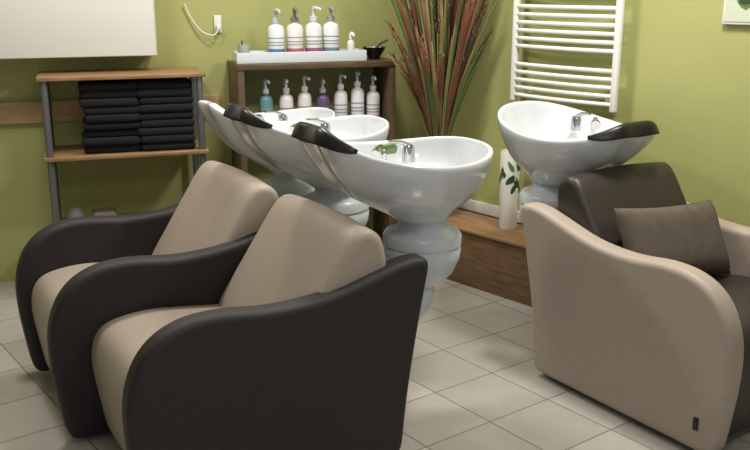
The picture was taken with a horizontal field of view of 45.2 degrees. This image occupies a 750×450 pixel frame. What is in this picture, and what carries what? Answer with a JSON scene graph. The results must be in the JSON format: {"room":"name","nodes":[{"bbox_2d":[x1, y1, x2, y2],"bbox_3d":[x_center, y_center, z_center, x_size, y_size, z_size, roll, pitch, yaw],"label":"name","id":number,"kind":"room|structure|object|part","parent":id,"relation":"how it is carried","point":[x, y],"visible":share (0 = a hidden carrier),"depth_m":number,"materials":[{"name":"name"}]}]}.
{"room":"salon","nodes":[
{"label":"salon","id":0,"kind":"room"},
{"bbox_2d":[0,0,410,281],"bbox_3d":[-1.471,-1.016,4.641,3.728,2.600,0.220,-5,16,-18],"label":"wall","id":1,"kind":"structure","parent":0,"point":[140,184],"depth_m":4.76,"materials":[{"name":"green paint"}]},
{"bbox_2d":[0,0,156,58],"bbox_3d":[-2.091,-1.161,4.170,2.050,0.775,0.257,-5,16,-17],"label":"upper cabinet","id":2,"kind":"object","parent":1,"relation":"attached to","point":[29,29],"visible":1,"depth_m":4.31,"materials":[{"name":"white paint"}]},
{"bbox_2d":[0,94,219,124],"bbox_3d":[-1.970,-0.554,4.502,2.380,0.110,0.023,-5,16,-17],"label":"rail","id":3,"kind":"object","parent":1,"relation":"attached to","point":[24,112],"visible":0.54,"depth_m":4.58,"materials":[{"name":"brown wood"}]},
{"bbox_2d":[184,4,221,35],"bbox_3d":[-0.897,-1.073,4.706,0.194,0.166,0.054,-5,16,-17],"label":"wall socket","id":4,"kind":"object","parent":1,"relation":"attached to","point":[217,18],"visible":1,"depth_m":4.74,"materials":[{"name":"white paint"}]},
{"bbox_3d":[-0.831,-1.062,4.754,0.040,0.090,0.011,-5,16,-17],"label":"plate","id":5,"kind":"part","parent":4,"relation":"part of","materials":[{"name":"white paint"}]},
{"bbox_2d":[0,260,749,449],"bbox_3d":[-0.140,0.965,2.464,7.060,0.100,6.660,0,15,0],"label":"floor","id":6,"kind":"structure","parent":0,"point":[475,382],"depth_m":3.42,"materials":[{"name":"tile"}]},
{"bbox_2d":[36,67,208,222],"bbox_3d":[-1.254,-0.225,4.587,0.780,1.100,0.360,-5,16,-17],"label":"shelf rack","id":7,"kind":"object","parent":6,"relation":"on","point":[53,154],"visible":0.58,"depth_m":4.38,"materials":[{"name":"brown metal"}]},
{"bbox_3d":[-1.550,-0.149,4.345,0.034,1.079,0.034,-5,16,-17],"label":"post","id":8,"kind":"part","parent":7,"relation":"part of","materials":[{"name":"grey metal"}]},
{"bbox_3d":[-1.643,-0.223,4.620,0.034,1.079,0.034,-5,16,-17],"label":"post","id":9,"kind":"part","parent":7,"relation":"part of","materials":[{"name":"grey metal"}]},
{"bbox_2d":[67,205,84,218],"bbox_3d":[-1.502,-0.042,4.520,0.084,0.100,0.084,0,15,0],"label":"glass jar","id":10,"kind":"object","parent":7,"relation":"on","point":[74,211],"visible":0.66,"depth_m":4.49,"materials":[{"name":"glass"}]},
{"bbox_3d":[-1.254,-0.012,4.644,0.780,0.020,0.360,-5,16,-17],"label":"shelf","id":11,"kind":"part","parent":7,"relation":"part of","materials":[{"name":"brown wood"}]},
{"bbox_2d":[92,207,116,215],"bbox_3d":[-1.375,-0.044,4.584,0.120,0.070,0.140,-5,16,-17],"label":"folded cloth","id":12,"kind":"object","parent":7,"relation":"on","point":[106,211],"visible":0.46,"depth_m":4.54,"materials":[{"name":"beige fabric"}]},
{"bbox_2d":[84,143,141,153],"bbox_3d":[-1.320,-0.406,4.523,0.269,0.040,0.290,-5,16,-17],"label":"towel","id":13,"kind":"object","parent":7,"relation":"on","point":[90,148],"depth_m":4.38,"materials":[{"name":"black fabric"}]},
{"bbox_3d":[-1.254,-0.747,4.447,0.780,0.020,0.360,-5,16,-17],"label":"shelf","id":14,"kind":"part","parent":7,"relation":"part of","materials":[{"name":"brown wood"}]},
{"bbox_3d":[-1.254,-0.380,4.546,0.780,0.020,0.360,-5,16,-17],"label":"shelf","id":15,"kind":"part","parent":7,"relation":"part of","materials":[{"name":"brown wood"}]},
{"bbox_2d":[78,78,195,153],"bbox_3d":[-1.195,-0.559,4.514,0.541,0.340,0.315,-5,16,-17],"label":"towels","id":16,"kind":"object","parent":7,"relation":"on","point":[123,115],"visible":0.98,"depth_m":4.39,"materials":[{"name":"black fabric"}]},
{"bbox_2d":[78,79,136,91],"bbox_3d":[-1.322,-0.694,4.438,0.273,0.040,0.290,-5,16,-17],"label":"towel","id":17,"kind":"object","parent":16,"relation":"on","point":[123,85],"depth_m":4.32,"materials":[{"name":"black fabric"}]},
{"bbox_2d":[79,90,136,98],"bbox_3d":[-1.322,-0.660,4.454,0.271,0.040,0.290,-5,16,-17],"label":"towel","id":18,"kind":"object","parent":16,"relation":"on","point":[83,94],"depth_m":4.32,"materials":[{"name":"black fabric"}]},
{"bbox_2d":[79,97,137,107],"bbox_3d":[-1.318,-0.618,4.445,0.274,0.040,0.290,-5,16,-17],"label":"towel","id":19,"kind":"object","parent":16,"relation":"on","point":[84,102],"depth_m":4.32,"materials":[{"name":"black fabric"}]},
{"bbox_2d":[83,105,138,115],"bbox_3d":[-1.309,-0.584,4.463,0.262,0.040,0.290,-5,16,-17],"label":"towel","id":20,"kind":"object","parent":16,"relation":"on","point":[89,110],"depth_m":4.33,"materials":[{"name":"black fabric"}]},
{"bbox_2d":[83,116,139,130],"bbox_3d":[-1.314,-0.512,4.484,0.267,0.040,0.290,-5,16,-17],"label":"towel","id":21,"kind":"object","parent":16,"relation":"on","point":[120,123],"depth_m":4.35,"materials":[{"name":"black fabric"}]},
{"bbox_2d":[84,129,138,137],"bbox_3d":[-1.318,-0.480,4.508,0.266,0.040,0.290,-5,16,-17],"label":"towel","id":22,"kind":"object","parent":16,"relation":"on","point":[88,133],"depth_m":4.37,"materials":[{"name":"black fabric"}]},
{"bbox_2d":[82,131,140,146],"bbox_3d":[-1.319,-0.438,4.497,0.274,0.040,0.290,-5,16,-17],"label":"towel","id":23,"kind":"object","parent":16,"relation":"on","point":[114,139],"depth_m":4.37,"materials":[{"name":"black fabric"}]},
{"bbox_2d":[84,113,140,123],"bbox_3d":[-1.305,-0.546,4.467,0.260,0.040,0.290,-5,16,-17],"label":"towel","id":24,"kind":"object","parent":16,"relation":"on","point":[89,118],"depth_m":4.34,"materials":[{"name":"black fabric"}]},
{"bbox_2d":[134,78,191,89],"bbox_3d":[-1.070,-0.717,4.525,0.268,0.040,0.290,-5,16,-17],"label":"towel","id":25,"kind":"object","parent":16,"relation":"on","point":[156,83],"depth_m":4.40,"materials":[{"name":"black fabric"}]},
{"bbox_2d":[136,88,191,97],"bbox_3d":[-1.072,-0.679,4.526,0.272,0.040,0.290,-5,16,-17],"label":"towel","id":26,"kind":"object","parent":16,"relation":"on","point":[140,92],"depth_m":4.40,"materials":[{"name":"black fabric"}]},
{"bbox_2d":[137,96,193,104],"bbox_3d":[-1.065,-0.644,4.542,0.263,0.040,0.290,-5,16,-17],"label":"towel","id":27,"kind":"object","parent":16,"relation":"on","point":[141,100],"depth_m":4.41,"materials":[{"name":"black fabric"}]},
{"bbox_2d":[137,126,193,135],"bbox_3d":[-1.071,-0.495,4.564,0.275,0.040,0.290,-5,16,-17],"label":"towel","id":28,"kind":"object","parent":16,"relation":"on","point":[141,130],"depth_m":4.43,"materials":[{"name":"black fabric"}]},
{"bbox_2d":[138,102,193,112],"bbox_3d":[-1.066,-0.605,4.539,0.269,0.040,0.290,-5,16,-17],"label":"towel","id":29,"kind":"object","parent":16,"relation":"on","point":[143,107],"depth_m":4.41,"materials":[{"name":"black fabric"}]},
{"bbox_2d":[139,111,193,120],"bbox_3d":[-1.071,-0.570,4.556,0.271,0.040,0.290,-5,16,-17],"label":"towel","id":30,"kind":"object","parent":16,"relation":"on","point":[143,115],"depth_m":4.42,"materials":[{"name":"black fabric"}]},
{"bbox_2d":[139,118,194,127],"bbox_3d":[-1.064,-0.533,4.563,0.265,0.040,0.290,-5,16,-17],"label":"towel","id":31,"kind":"object","parent":16,"relation":"on","point":[143,122],"depth_m":4.43,"materials":[{"name":"black fabric"}]},
{"bbox_2d":[140,133,195,143],"bbox_3d":[-1.063,-0.458,4.572,0.267,0.040,0.290,-5,16,-17],"label":"towel","id":32,"kind":"object","parent":16,"relation":"on","point":[145,138],"depth_m":4.44,"materials":[{"name":"black fabric"}]},
{"bbox_2d":[140,141,195,150],"bbox_3d":[-1.064,-0.424,4.591,0.266,0.040,0.290,-5,16,-17],"label":"towel","id":33,"kind":"object","parent":7,"relation":"on","point":[144,145],"depth_m":4.45,"materials":[{"name":"black fabric"}]},
{"bbox_3d":[-0.958,-0.281,4.835,0.034,1.079,0.034,-5,16,-17],"label":"post","id":34,"kind":"part","parent":7,"relation":"part of","materials":[{"name":"grey metal"}]},
{"bbox_3d":[-0.866,-0.207,4.559,0.034,1.079,0.034,-5,16,-17],"label":"post","id":35,"kind":"part","parent":7,"relation":"part of","materials":[{"name":"grey metal"}]},
{"bbox_2d":[15,161,278,437],"bbox_3d":[-0.814,0.219,3.459,0.977,0.826,0.720,-8,17,-29],"label":"chair","id":36,"kind":"object","parent":6,"relation":"on","point":[75,276],"visible":0.59,"depth_m":3.24,"materials":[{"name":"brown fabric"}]},
{"bbox_3d":[-0.854,0.396,3.482,0.799,0.433,0.558,-8,17,-29],"label":"seat","id":37,"kind":"part","parent":36,"relation":"part of","materials":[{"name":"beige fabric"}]},
{"bbox_3d":[-0.972,0.204,3.740,0.977,0.670,0.085,-8,17,-29],"label":"armrest","id":38,"kind":"part","parent":36,"relation":"part of","materials":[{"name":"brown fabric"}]},
{"bbox_3d":[-0.655,0.346,3.208,0.977,0.670,0.085,-8,17,-29],"label":"armrest","id":39,"kind":"part","parent":36,"relation":"part of","materials":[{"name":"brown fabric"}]},
{"bbox_3d":[-0.634,0.052,3.504,0.374,0.526,0.588,-8,17,-29],"label":"backrest","id":40,"kind":"part","parent":36,"relation":"part of","materials":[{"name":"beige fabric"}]},
{"bbox_2d":[223,103,388,225],"bbox_3d":[-0.266,-0.073,3.678,0.653,0.877,0.541,-8,17,-29],"label":"basin","id":41,"kind":"object","parent":36,"relation":"attached to","point":[272,141],"visible":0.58,"depth_m":3.52,"materials":[{"name":"white ceramic"}]},
{"bbox_3d":[-0.258,-0.313,3.619,0.635,0.350,0.542,-8,17,-29],"label":"bowl","id":42,"kind":"part","parent":41,"relation":"part of","materials":[{"name":"white ceramic"}]},
{"bbox_2d":[306,118,330,132],"bbox_3d":[-0.237,-0.408,3.782,0.103,0.090,0.091,0,15,0],"label":"tap","id":43,"kind":"object","parent":41,"relation":"on","point":[324,124],"depth_m":3.78,"materials":[{"name":"silver metal"}]},
{"bbox_2d":[92,194,427,449],"bbox_3d":[-0.405,0.370,2.933,0.977,0.806,0.634,-8,17,-29],"label":"chair","id":44,"kind":"object","parent":6,"relation":"on","point":[309,343],"visible":1,"depth_m":2.73,"materials":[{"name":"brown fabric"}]},
{"bbox_3d":[-0.466,0.528,2.987,0.799,0.433,0.553,-8,17,-29],"label":"seat","id":45,"kind":"part","parent":44,"relation":"part of","materials":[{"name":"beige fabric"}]},
{"bbox_3d":[-0.268,0.478,2.716,0.977,0.670,0.085,-8,17,-29],"label":"armrest","id":46,"kind":"part","parent":44,"relation":"part of","materials":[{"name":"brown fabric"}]},
{"bbox_3d":[-0.255,0.198,2.998,0.394,0.506,0.598,-8,17,-29],"label":"backrest","id":47,"kind":"part","parent":44,"relation":"part of","materials":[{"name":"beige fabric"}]},
{"bbox_2d":[291,121,492,321],"bbox_3d":[0.065,0.063,3.153,0.686,0.886,0.569,-8,17,-29],"label":"basin","id":48,"kind":"object","parent":44,"relation":"attached to","point":[419,183],"visible":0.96,"depth_m":3.00,"materials":[{"name":"white ceramic"}]},
{"bbox_3d":[0.073,-0.178,3.093,0.669,0.357,0.570,-8,17,-29],"label":"bowl","id":49,"kind":"part","parent":48,"relation":"part of","materials":[{"name":"white ceramic"}]},
{"bbox_2d":[387,140,414,162],"bbox_3d":[0.096,-0.270,3.268,0.103,0.090,0.091,0,15,0],"label":"tap","id":50,"kind":"object","parent":48,"relation":"on","point":[408,150],"depth_m":3.27,"materials":[{"name":"silver metal"}]},
{"bbox_3d":[0.094,0.287,3.231,0.270,0.222,0.100,-8,17,-29],"label":"support arm","id":51,"kind":"part","parent":48,"relation":"part of","materials":[{"name":"white ceramic"}]},
{"bbox_2d":[198,100,335,197],"bbox_3d":[-0.476,-0.071,4.148,0.600,1.030,0.512,-8,17,-29],"label":"basin","id":52,"kind":"object","parent":6,"relation":"on","point":[283,183],"visible":0.38,"depth_m":4.04,"materials":[{"name":"white ceramic"}]},
{"bbox_2d":[265,111,287,120],"bbox_3d":[-0.459,-0.495,4.211,0.103,0.090,0.091,0,15,0],"label":"tap","id":53,"kind":"object","parent":52,"relation":"on","point":[282,117],"depth_m":4.21,"materials":[{"name":"silver metal"}]},
{"bbox_2d":[227,57,395,244],"bbox_3d":[-0.338,-0.336,4.954,0.860,1.125,0.303,-5,16,-17],"label":"shelving unit","id":54,"kind":"object","parent":6,"relation":"on","point":[246,84],"visible":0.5,"depth_m":4.92,"materials":[{"name":"brown wood"}]},
{"bbox_2d":[259,78,272,112],"bbox_3d":[-0.577,-0.636,4.752,0.075,0.277,0.080,2,15,9],"label":"pump bottle","id":55,"kind":"object","parent":54,"relation":"on","point":[265,101],"visible":0.5,"depth_m":4.72,"materials":[{"name":"teal plastic"}]},
{"bbox_2d":[279,78,292,110],"bbox_3d":[-0.470,-0.645,4.785,0.080,0.277,0.075,11,18,34],"label":"pump bottle","id":56,"kind":"object","parent":54,"relation":"on","point":[285,100],"visible":0.44,"depth_m":4.75,"materials":[{"name":"white plastic"}]},
{"bbox_2d":[232,48,366,63],"bbox_3d":[-0.394,-0.889,4.734,0.690,0.055,0.145,-5,16,-17],"label":"tray","id":57,"kind":"object","parent":54,"relation":"on","point":[254,57],"visible":1,"depth_m":4.67,"materials":[{"name":"white plastic"}]},
{"bbox_2d":[237,40,249,52],"bbox_3d":[-0.676,-0.901,4.639,0.068,0.101,0.068,0,15,0],"label":"measuring cup","id":58,"kind":"object","parent":57,"relation":"on","point":[242,48],"visible":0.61,"depth_m":4.61,"materials":[{"name":"clear plastic"}]},
{"bbox_2d":[268,8,284,51],"bbox_3d":[-0.514,-0.992,4.667,0.088,0.262,0.091,3,15,12],"label":"pump bottle","id":59,"kind":"object","parent":57,"relation":"on","point":[276,42],"visible":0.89,"depth_m":4.64,"materials":[{"name":"white plastic"}]},
{"bbox_2d":[287,7,303,51],"bbox_3d":[-0.419,-1.002,4.697,0.088,0.267,0.091,6,16,22],"label":"pump bottle","id":60,"kind":"object","parent":57,"relation":"on","point":[294,30],"visible":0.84,"depth_m":4.67,"materials":[{"name":"white plastic"}]},
{"bbox_2d":[305,6,321,50],"bbox_3d":[-0.323,-1.012,4.725,0.088,0.272,0.092,-2,15,-7],"label":"pump bottle","id":61,"kind":"object","parent":57,"relation":"on","point":[313,30],"visible":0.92,"depth_m":4.70,"materials":[{"name":"white plastic"}]},
{"bbox_2d":[323,6,338,50],"bbox_3d":[-0.232,-1.020,4.755,0.091,0.272,0.088,10,18,32],"label":"pump bottle","id":62,"kind":"object","parent":57,"relation":"on","point":[330,29],"visible":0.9,"depth_m":4.73,"materials":[{"name":"white plastic"}]},
{"bbox_2d":[347,32,354,50],"bbox_3d":[-0.126,-0.964,4.805,0.048,0.137,0.041,4,15,14],"label":"spray bottle","id":63,"kind":"object","parent":57,"relation":"on","point":[350,43],"visible":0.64,"depth_m":4.79,"materials":[{"name":"white plastic"}]},
{"bbox_2d":[298,75,311,107],"bbox_3d":[-0.374,-0.658,4.815,0.080,0.287,0.075,3,15,10],"label":"pump bottle","id":64,"kind":"object","parent":54,"relation":"on","point":[304,98],"visible":0.44,"depth_m":4.78,"materials":[{"name":"white plastic"}]},
{"bbox_2d":[316,78,329,108],"bbox_3d":[-0.280,-0.656,4.846,0.080,0.267,0.075,11,19,35],"label":"pump bottle","id":65,"kind":"object","parent":54,"relation":"on","point":[322,100],"visible":0.44,"depth_m":4.82,"materials":[{"name":"purple plastic"}]},
{"bbox_2d":[334,73,347,116],"bbox_3d":[-0.184,-0.676,4.874,0.080,0.292,0.075,4,15,14],"label":"pump bottle","id":66,"kind":"object","parent":54,"relation":"on","point":[340,96],"visible":0.79,"depth_m":4.85,"materials":[{"name":"white plastic"}]},
{"bbox_2d":[350,70,363,114],"bbox_3d":[-0.096,-0.691,4.899,0.078,0.307,0.078,9,17,29],"label":"pump bottle","id":67,"kind":"object","parent":54,"relation":"on","point":[357,93],"visible":0.85,"depth_m":4.87,"materials":[{"name":"white plastic"}]},
{"bbox_2d":[366,75,379,116],"bbox_3d":[-0.009,-0.684,4.930,0.080,0.277,0.075,10,18,33],"label":"pump bottle","id":68,"kind":"object","parent":54,"relation":"on","point":[372,97],"visible":0.77,"depth_m":4.91,"materials":[{"name":"white plastic"}]},
{"bbox_2d":[363,39,387,58],"bbox_3d":[-0.005,-0.955,4.883,0.123,0.105,0.123,9,18,31],"label":"bowl","id":69,"kind":"object","parent":54,"relation":"on","point":[373,52],"visible":0.98,"depth_m":4.85,"materials":[{"name":"black rubber"}]},
{"bbox_2d":[446,209,531,306],"bbox_3d":[0.637,0.164,4.669,0.293,0.306,1.250,-13,20,-40],"label":"wooden platform","id":70,"kind":"object","parent":6,"relation":"on","point":[493,260],"visible":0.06,"depth_m":4.55,"materials":[{"name":"brown wood"}]},
{"bbox_2d":[384,0,496,136],"bbox_3d":[0.310,-0.865,4.605,0.515,1.713,0.525,-14,20,-41],"label":"arrangement","id":71,"kind":"object","parent":70,"relation":"on","point":[440,43],"visible":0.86,"depth_m":4.57,"materials":[{"name":"brown plant"}]},
{"bbox_2d":[499,149,520,230],"bbox_3d":[0.681,-0.178,4.569,0.107,0.404,0.108,-13,20,-40],"label":"vase","id":72,"kind":"object","parent":70,"relation":"on","point":[509,178],"visible":0.86,"depth_m":4.53,"materials":[{"name":"white ceramic"}]},
{"bbox_2d":[499,162,520,193],"bbox_3d":[0.681,-0.231,4.555,0.107,0.238,0.108,-13,20,-40],"label":"print","id":73,"kind":"object","parent":72,"relation":"attached to","point":[509,178],"depth_m":4.51,"materials":[{"name":"green paint"}]},
{"bbox_2d":[522,162,749,449],"bbox_3d":[1.139,0.236,3.394,0.724,0.826,0.996,-10,18,-32],"label":"chair","id":74,"kind":"object","parent":6,"relation":"on","point":[662,343],"visible":0.88,"depth_m":3.21,"materials":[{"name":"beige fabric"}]},
{"bbox_2d":[497,101,659,216],"bbox_3d":[0.831,-0.077,3.806,0.569,0.820,0.686,-10,18,-32],"label":"basin","id":75,"kind":"object","parent":74,"relation":"attached to","point":[551,142],"visible":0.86,"depth_m":3.66,"materials":[{"name":"white ceramic"}]},
{"bbox_2d":[570,112,590,130],"bbox_3d":[0.889,-0.449,3.900,0.069,0.090,0.116,0,15,0],"label":"tap","id":76,"kind":"object","parent":75,"relation":"on","point":[576,124],"depth_m":3.92,"materials":[{"name":"silver metal"}]},
{"bbox_3d":[1.024,0.044,3.531,0.558,0.526,0.367,-10,18,-32],"label":"backrest","id":77,"kind":"part","parent":74,"relation":"part of","materials":[{"name":"brown leather"}]},
{"bbox_2d":[614,199,730,273],"bbox_3d":[1.123,0.063,3.377,0.550,0.297,0.207,-10,18,-32],"label":"throw pillow","id":78,"kind":"object","parent":74,"relation":"on","point":[690,234],"visible":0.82,"depth_m":3.30,"materials":[{"name":"brown fabric"}]},
{"bbox_3d":[1.407,0.247,3.577,0.085,0.671,0.996,-10,18,-32],"label":"armrest","id":79,"kind":"part","parent":74,"relation":"part of","materials":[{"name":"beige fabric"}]},
{"bbox_3d":[1.172,0.419,3.395,0.558,0.433,0.799,-10,18,-32],"label":"seat","id":80,"kind":"part","parent":74,"relation":"part of","materials":[{"name":"brown leather"}]},
{"bbox_2d":[410,0,749,226],"bbox_3d":[1.728,-0.717,3.526,0.201,2.600,4.756,-13,19,-39],"label":"wall","id":81,"kind":"structure","parent":0,"point":[685,71],"depth_m":3.98,"materials":[{"name":"green paint"}]},
{"bbox_2d":[459,199,522,223],"bbox_3d":[1.486,0.172,3.920,0.016,0.062,3.600,-13,20,-40],"label":"board","id":82,"kind":"object","parent":81,"relation":"attached to","point":[471,205],"visible":0.02,"depth_m":4.89,"materials":[{"name":"white paint"}]},
{"bbox_2d":[510,0,624,112],"bbox_3d":[0.903,-1.079,4.199,0.110,1.050,0.624,-13,20,-40],"label":"towel radiator","id":83,"kind":"object","parent":81,"relation":"attached to","point":[611,100],"visible":1,"depth_m":4.20,"materials":[{"name":"metal"}]},
{"bbox_2d":[722,0,749,24],"bbox_3d":[1.596,-1.020,3.460,0.032,0.500,0.500,-13,20,-40],"label":"picture","id":84,"kind":"object","parent":81,"relation":"attached to","point":[735,12],"visible":1,"depth_m":3.64,"materials":[{"name":"white paper"}]}
]}

